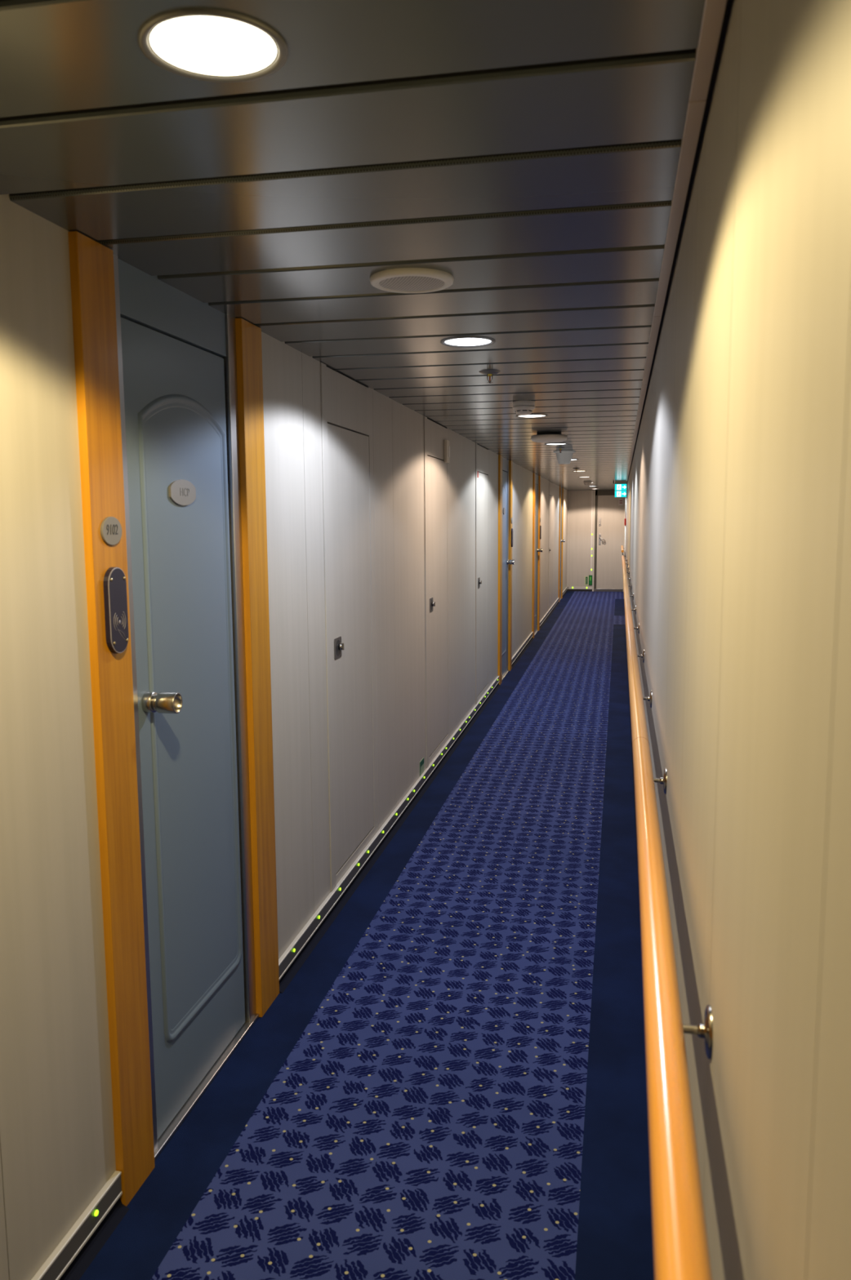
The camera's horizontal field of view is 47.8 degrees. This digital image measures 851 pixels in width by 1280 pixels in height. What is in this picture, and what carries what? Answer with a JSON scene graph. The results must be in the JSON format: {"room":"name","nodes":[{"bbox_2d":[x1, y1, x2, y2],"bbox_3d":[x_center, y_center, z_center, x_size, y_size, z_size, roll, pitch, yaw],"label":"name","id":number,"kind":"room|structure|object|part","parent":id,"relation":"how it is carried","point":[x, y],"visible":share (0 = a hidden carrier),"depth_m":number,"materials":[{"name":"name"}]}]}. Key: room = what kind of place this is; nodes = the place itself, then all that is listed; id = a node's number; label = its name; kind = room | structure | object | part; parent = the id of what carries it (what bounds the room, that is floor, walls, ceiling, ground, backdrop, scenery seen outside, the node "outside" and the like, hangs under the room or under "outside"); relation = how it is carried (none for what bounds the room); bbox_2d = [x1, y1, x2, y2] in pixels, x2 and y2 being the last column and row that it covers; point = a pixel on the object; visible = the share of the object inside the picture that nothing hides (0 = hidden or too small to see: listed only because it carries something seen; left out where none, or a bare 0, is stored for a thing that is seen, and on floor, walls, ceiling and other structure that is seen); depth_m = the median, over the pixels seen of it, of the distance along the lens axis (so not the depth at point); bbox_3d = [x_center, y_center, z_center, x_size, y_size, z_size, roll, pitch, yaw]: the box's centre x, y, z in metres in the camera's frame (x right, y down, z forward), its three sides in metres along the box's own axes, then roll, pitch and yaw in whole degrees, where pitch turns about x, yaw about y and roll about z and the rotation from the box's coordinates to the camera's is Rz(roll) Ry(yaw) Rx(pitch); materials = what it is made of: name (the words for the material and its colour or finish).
{"room":"ship interior","nodes":[
{"label":"ship interior","id":0,"kind":"room"},
{"bbox_2d":[0,194,567,1279],"bbox_3d":[0.726,-0.700,9.429,0.076,2.196,24.000,1,7,11],"label":"wall","id":1,"kind":"structure","parent":0,"point":[57,1148],"depth_m":2.08,"materials":[{"name":"paint"}]},
{"bbox_2d":[31,1170,122,1279],"bbox_3d":[-1.146,1.532,0.056,0.021,0.057,4.459,1,7,11],"label":"light strip","id":2,"kind":"object","parent":1,"relation":"attached to","point":[77,1237],"visible":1,"depth_m":2.06,"materials":[{"name":"grey metal"}]},
{"bbox_2d":[67,231,279,1206],"bbox_3d":[-0.626,0.167,2.607,0.152,2.196,1.040,1,7,11],"label":"door","id":3,"kind":"structure","parent":1,"relation":"in","point":[169,384],"depth_m":2.50,"materials":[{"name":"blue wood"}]},
{"bbox_2d":[100,516,121,545],"bbox_3d":[-0.690,-0.240,2.113,0.006,0.063,0.085,1,7,11],"label":"number plate","id":4,"kind":"object","parent":3,"relation":"attached to","point":[110,526],"visible":1,"depth_m":2.11,"materials":[{"name":"grey plastic"}]},
{"bbox_2d":[102,567,128,653],"bbox_3d":[-0.685,-0.066,2.132,0.016,0.192,0.078,1,7,11],"label":"card reader","id":5,"kind":"object","parent":3,"relation":"attached to","point":[114,584],"visible":1,"depth_m":2.12,"materials":[{"name":"black plastic"}]},
{"bbox_3d":[-0.649,-0.852,2.474,0.022,0.140,0.620,1,7,11],"label":"transom panel","id":6,"kind":"part","parent":3,"relation":"part of","materials":[{"name":"blue paint"}]},
{"bbox_3d":[-0.653,0.168,2.605,0.060,2.196,0.736,1,7,11],"label":"steel frame","id":7,"kind":"part","parent":3,"relation":"part of","materials":[{"name":"grey"}]},
{"bbox_2d":[58,590,567,1279],"bbox_3d":[0.760,0.382,9.457,0.030,0.042,23.800,1,7,11],"label":"baseboard","id":8,"kind":"structure","parent":1,"relation":"attached to","point":[101,1234],"depth_m":3.68,"materials":[{"name":"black metal"}]},
{"bbox_2d":[327,423,373,872],"bbox_3d":[-0.312,0.022,4.143,0.044,1.817,0.636,1,7,11],"label":"door","id":9,"kind":"structure","parent":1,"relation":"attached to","point":[348,451],"depth_m":4.11,"materials":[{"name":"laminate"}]},
{"bbox_3d":[-0.357,0.032,3.914,0.004,0.085,0.100,1,7,11],"label":"latch plate","id":10,"kind":"part","parent":9,"relation":"part of","materials":[{"name":"silver metal"}]},
{"bbox_3d":[-0.343,0.027,3.925,0.020,0.028,0.028,1,7,11],"label":"turn knob","id":11,"kind":"part","parent":9,"relation":"part of","materials":[{"name":"silver metal"}]},
{"bbox_2d":[278,675,499,979],"bbox_3d":[0.100,0.748,6.215,0.021,0.057,6.113,1,7,11],"label":"light strip","id":12,"kind":"object","parent":1,"relation":"attached to","point":[290,954],"visible":0.98,"depth_m":4.33,"materials":[{"name":"grey"}]},
{"bbox_2d":[419,757,423,776],"bbox_3d":[-0.021,0.749,5.657,0.003,0.092,0.120,1,7,11],"label":"route sign","id":13,"kind":"object","parent":1,"relation":"attached to","point":[421,762],"visible":1,"depth_m":5.65,"materials":[{"name":"green plastic"}]},
{"bbox_2d":[426,455,448,755],"bbox_3d":[0.083,-0.226,6.095,0.044,1.817,0.660,1,7,11],"label":"door","id":14,"kind":"structure","parent":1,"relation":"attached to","point":[436,468],"depth_m":6.07,"materials":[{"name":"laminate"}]},
{"bbox_3d":[0.036,-0.214,5.855,0.004,0.085,0.100,1,7,11],"label":"latch plate","id":15,"kind":"part","parent":14,"relation":"part of","materials":[{"name":"silver metal"}]},
{"bbox_2d":[443,440,449,462],"bbox_3d":[0.139,-1.220,6.217,0.026,0.144,0.100,1,7,11],"label":"box","id":16,"kind":"object","parent":1,"relation":"attached to","point":[446,442],"visible":1,"depth_m":6.17,"materials":[{"name":"beige plastic"}]},
{"bbox_2d":[477,472,488,695],"bbox_3d":[0.482,-0.477,8.064,0.044,1.817,0.654,1,7,11],"label":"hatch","id":17,"kind":"object","parent":1,"relation":"attached to","point":[482,479],"visible":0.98,"depth_m":8.07,"materials":[{"name":"laminate"}]},
{"bbox_3d":[0.435,-0.465,7.827,0.004,0.085,0.100,1,7,11],"label":"latch plate","id":18,"kind":"part","parent":17,"relation":"part of","materials":[{"name":"silver metal"}]},
{"bbox_2d":[497,454,514,684],"bbox_3d":[0.783,-0.718,9.569,0.152,2.196,1.040,1,7,11],"label":"door","id":19,"kind":"structure","parent":1,"relation":"in","point":[505,562],"depth_m":9.69,"materials":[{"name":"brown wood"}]},
{"bbox_3d":[0.763,-1.739,9.452,0.022,0.140,0.620,1,7,11],"label":"transom panel","id":20,"kind":"part","parent":19,"relation":"part of","materials":[{"name":"blue paint"}]},
{"bbox_3d":[0.759,-0.720,9.582,0.060,2.196,0.736,1,7,11],"label":"steel frame","id":21,"kind":"part","parent":19,"relation":"part of","materials":[{"name":"grey"}]},
{"bbox_2d":[511,528,512,546],"bbox_3d":[0.898,-1.061,9.960,0.014,0.192,0.078,1,7,11],"label":"card reader","id":22,"kind":"object","parent":19,"relation":"attached to","point":[511,528],"visible":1,"depth_m":9.93,"materials":[{"name":"black plastic"}]},
{"bbox_2d":[511,631,533,663],"bbox_3d":[1.163,0.079,11.481,0.016,0.057,2.625,1,7,11],"label":"light strip","id":23,"kind":"object","parent":1,"relation":"attached to","point":[515,655],"visible":0.79,"depth_m":11.35,"materials":[{"name":"grey metal"}]},
{"bbox_2d":[531,472,542,638],"bbox_3d":[1.505,-1.172,13.139,0.152,2.196,1.040,1,7,11],"label":"door","id":24,"kind":"structure","parent":1,"relation":"in","point":[536,549],"depth_m":13.32,"materials":[{"name":"brown wood"}]},
{"bbox_3d":[1.485,-2.193,13.021,0.022,0.140,0.620,1,7,11],"label":"transom panel","id":25,"kind":"part","parent":24,"relation":"part of","materials":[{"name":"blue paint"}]},
{"bbox_3d":[1.482,-1.173,13.152,0.060,2.196,0.736,1,7,11],"label":"steel frame","id":26,"kind":"part","parent":24,"relation":"part of","materials":[{"name":"orange"}]},
{"bbox_2d":[539,525,541,539],"bbox_3d":[1.621,-1.515,13.529,0.014,0.192,0.078,1,7,11],"label":"card reader","id":27,"kind":"object","parent":24,"relation":"attached to","point":[540,526],"visible":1,"depth_m":13.51,"materials":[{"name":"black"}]},
{"bbox_2d":[539,597,559,626],"bbox_3d":[2.076,-0.495,15.989,0.016,0.057,4.555,1,7,11],"label":"light strip","id":28,"kind":"object","parent":1,"relation":"attached to","point":[550,609],"visible":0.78,"depth_m":15.67,"materials":[{"name":"grey metal"}]},
{"bbox_2d":[548,495,552,606],"bbox_3d":[2.081,-1.482,15.968,0.044,1.817,0.842,1,7,11],"label":"hatch","id":29,"kind":"object","parent":1,"relation":"attached to","point":[550,536],"visible":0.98,"depth_m":15.99,"materials":[{"name":"metal"}]},
{"bbox_2d":[558,486,564,602],"bbox_3d":[2.607,-1.865,18.585,0.152,2.196,1.040,1,7,11],"label":"door","id":30,"kind":"structure","parent":1,"relation":"in","point":[561,540],"depth_m":18.82,"materials":[{"name":"brown wood"}]},
{"bbox_3d":[2.584,-1.866,18.598,0.060,2.196,0.736,1,7,11],"label":"steel frame","id":31,"kind":"part","parent":30,"relation":"part of","materials":[{"name":"orange"}]},
{"bbox_2d":[0,0,705,490],"bbox_3d":[1.354,-1.786,9.152,1.437,0.060,24.423,1,7,11],"label":"ceiling","id":32,"kind":"structure","parent":0,"point":[525,153],"depth_m":1.67,"materials":[{"name":"grey paint"}]},
{"bbox_2d":[137,8,288,82],"bbox_3d":[-0.266,-0.746,1.208,0.185,0.008,0.185,1,7,11],"label":"recessed light","id":33,"kind":"object","parent":32,"relation":"in","point":[212,42],"visible":1,"depth_m":1.20,"materials":[{"name":"grey"}]},
{"bbox_3d":[-0.266,-0.744,1.208,0.160,0.004,0.160,1,7,11],"label":"glass","id":34,"kind":"part","parent":33,"relation":"part of","materials":[{"name":"white glass"}]},
{"bbox_2d":[369,267,453,293],"bbox_3d":[-0.034,-0.887,2.376,0.208,0.018,0.208,1,7,11],"label":"loudspeaker","id":35,"kind":"object","parent":32,"relation":"attached to","point":[401,280],"visible":1,"depth_m":2.34,"materials":[{"name":"white plastic"}]},
{"bbox_2d":[378,275,444,291],"bbox_3d":[-0.034,-0.880,2.377,0.163,0.004,0.163,1,7,11],"label":"grille","id":36,"kind":"object","parent":35,"relation":"attached to","point":[387,283],"depth_m":2.37,"materials":[{"name":"grey metal"}]},
{"bbox_2d":[440,336,495,347],"bbox_3d":[0.142,-1.002,3.226,0.185,0.008,0.185,1,7,11],"label":"recessed light","id":37,"kind":"object","parent":32,"relation":"in","point":[465,341],"visible":1,"depth_m":3.22,"materials":[{"name":"grey"}]},
{"bbox_3d":[0.142,-1.001,3.227,0.160,0.004,0.160,1,7,11],"label":"glass","id":38,"kind":"part","parent":37,"relation":"part of","materials":[{"name":"white glass"}]},
{"bbox_2d":[478,369,500,383],"bbox_3d":[0.261,-1.065,3.894,0.092,0.047,0.092,1,7,11],"label":"sprinkler","id":39,"kind":"object","parent":32,"relation":"attached to","point":[489,372],"visible":1,"depth_m":3.88,"materials":[{"name":"grey"}]},
{"bbox_2d":[512,400,534,414],"bbox_3d":[0.503,-1.185,4.909,0.116,0.064,0.116,1,7,11],"label":"smoke detector","id":40,"kind":"object","parent":32,"relation":"attached to","point":[524,406],"visible":1,"depth_m":4.87,"materials":[{"name":"white plastic"}]},
{"bbox_2d":[515,413,547,417],"bbox_3d":[0.617,-1.300,5.570,0.185,0.008,0.185,1,7,11],"label":"recessed light","id":41,"kind":"object","parent":32,"relation":"in","point":[531,415],"visible":0.96,"depth_m":5.56,"materials":[{"name":"grey"}]},
{"bbox_3d":[0.617,-1.299,5.571,0.160,0.004,0.160,1,7,11],"label":"glass","id":42,"kind":"part","parent":41,"relation":"part of","materials":[{"name":"white glass"}]},
{"bbox_2d":[530,431,567,442],"bbox_3d":[0.862,-1.413,6.699,0.252,0.064,0.252,1,7,11],"label":"dome fixture","id":43,"kind":"object","parent":32,"relation":"attached to","point":[542,437],"visible":1,"depth_m":6.61,"materials":[{"name":"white plastic"}]},
{"bbox_2d":[544,443,567,445],"bbox_3d":[1.046,-1.570,7.691,0.185,0.008,0.185,1,7,11],"label":"recessed light","id":44,"kind":"object","parent":32,"relation":"in","point":[551,444],"visible":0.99,"depth_m":7.71,"materials":[{"name":"grey"}]},
{"bbox_2d":[555,447,564,453],"bbox_3d":[1.136,-1.597,8.080,0.092,0.047,0.092,1,7,11],"label":"sprinkler","id":45,"kind":"object","parent":32,"relation":"attached to","point":[559,448],"visible":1,"depth_m":8.07,"materials":[{"name":"grey metal"}]},
{"bbox_2d":[553,450,575,464],"bbox_3d":[1.242,-1.630,8.589,0.200,0.110,0.200,1,7,11],"label":"fitting","id":46,"kind":"object","parent":32,"relation":"attached to","point":[565,457],"visible":0.98,"depth_m":8.54,"materials":[{"name":"white plastic"}]},
{"bbox_2d":[582,481,591,485],"bbox_3d":[2.650,-2.559,15.712,0.133,0.064,0.133,1,7,11],"label":"smoke detector","id":47,"kind":"object","parent":32,"relation":"attached to","point":[586,483],"visible":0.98,"depth_m":15.66,"materials":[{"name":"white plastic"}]},
{"bbox_2d":[613,480,626,497],"bbox_3d":[3.146,-2.440,15.540,0.222,0.266,0.130,1,7,11],"label":"exit sign","id":48,"kind":"object","parent":32,"relation":"hanging from","point":[620,486],"visible":1,"depth_m":15.49,"materials":[{"name":"green plastic"}]},
{"bbox_3d":[3.148,-2.465,15.489,0.184,0.100,0.006,1,7,11],"label":"lit panel","id":49,"kind":"part","parent":48,"relation":"part of","materials":[{"name":"teal plastic"}]},
{"bbox_3d":[3.148,-2.358,15.502,0.184,0.100,0.006,1,7,11],"label":"lit panel","id":50,"kind":"part","parent":48,"relation":"part of","materials":[{"name":"teal plastic"}]},
{"bbox_2d":[79,591,654,1279],"bbox_3d":[1.391,0.389,9.535,1.637,0.001,24.200,1,7,11],"label":"floor","id":51,"kind":"structure","parent":0,"point":[451,1083],"depth_m":2.85,"materials":[{"name":"blue carpet"}]},
{"bbox_2d":[566,490,593,591],"bbox_3d":[3.309,-2.158,20.878,0.658,2.196,0.072,1,7,11],"label":"wall","id":52,"kind":"structure","parent":0,"point":[579,502],"depth_m":20.84,"materials":[{"name":"paint"}]},
{"bbox_2d":[568,586,591,589],"bbox_3d":[3.380,-1.134,20.959,0.502,0.054,0.020,1,7,11],"label":"light strip","id":53,"kind":"object","parent":52,"relation":"attached to","point":[570,588],"visible":1,"depth_m":20.95,"materials":[{"name":"grey"}]},
{"bbox_2d":[584,576,588,585],"bbox_3d":[3.509,-1.290,20.920,0.092,0.206,0.005,1,7,11],"label":"route sign","id":54,"kind":"object","parent":52,"relation":"attached to","point":[586,578],"visible":1,"depth_m":20.92,"materials":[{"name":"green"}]},
{"bbox_2d":[588,575,591,585],"bbox_3d":[3.589,-1.302,20.887,0.078,0.214,0.006,1,7,11],"label":"route sign","id":55,"kind":"object","parent":52,"relation":"attached to","point":[589,576],"visible":1,"depth_m":20.89,"materials":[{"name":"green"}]},
{"bbox_2d":[590,490,593,575],"bbox_3d":[3.594,-2.305,20.766,0.042,1.832,0.021,1,7,11],"label":"light strip","id":56,"kind":"object","parent":52,"relation":"attached to","point":[592,491],"visible":1,"depth_m":20.77,"materials":[{"name":"grey"}]},
{"bbox_2d":[591,489,625,591],"bbox_3d":[3.956,-2.142,20.717,0.684,2.196,0.114,1,7,11],"label":"door","id":57,"kind":"structure","parent":52,"relation":"in","point":[608,517],"depth_m":20.73,"materials":[{"name":"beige metal"}]},
{"bbox_3d":[3.766,-2.173,20.757,0.044,0.240,0.009,1,7,11],"label":"handle plate","id":58,"kind":"part","parent":57,"relation":"part of","materials":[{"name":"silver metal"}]},
{"bbox_3d":[3.965,-2.155,20.741,0.618,2.176,0.060,1,7,11],"label":"frame","id":59,"kind":"part","parent":57,"relation":"part of","materials":[{"name":"brown metal"}]},
{"bbox_2d":[617,497,623,505],"bbox_3d":[4.188,-2.959,20.573,0.110,0.150,0.003,1,7,11],"label":"notice","id":60,"kind":"object","parent":57,"relation":"attached to","point":[620,500],"visible":1,"depth_m":20.57,"materials":[{"name":"grey paper"}]},
{"bbox_2d":[625,0,850,1279],"bbox_3d":[2.005,-0.677,9.173,0.070,2.196,24.000,1,7,11],"label":"wall","id":61,"kind":"structure","parent":0,"point":[738,525],"depth_m":0.81,"materials":[{"name":"paint"}]},
{"bbox_2d":[624,497,626,559],"bbox_3d":[3.759,-1.829,18.079,0.020,2.116,0.020,1,7,11],"label":"conduit","id":62,"kind":"object","parent":61,"relation":"attached to","point":[625,497],"visible":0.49,"depth_m":18.04,"materials":[{"name":"white plastic"}]},
{"bbox_2d":[623,604,641,946],"bbox_3d":[1.952,0.375,9.215,0.012,0.100,23.800,1,7,11],"label":"baseboard","id":63,"kind":"structure","parent":61,"relation":"attached to","point":[624,605],"depth_m":5.45,"materials":[{"name":"black carpet"}]},
{"bbox_2d":[621,555,712,1279],"bbox_3d":[1.621,-0.356,7.672,0.086,0.076,15.050,1,7,11],"label":"handrail","id":64,"kind":"object","parent":61,"relation":"attached to","point":[680,1242],"visible":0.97,"depth_m":1.07,"materials":[{"name":"brown wood"}]},
{"bbox_2d":[626,0,732,482],"bbox_3d":[1.937,-1.748,8.948,0.053,0.035,23.800,1,7,11],"label":"trim","id":65,"kind":"structure","parent":61,"relation":"attached to","point":[716,13],"depth_m":1.56,"materials":[{"name":"beige"}]}
]}

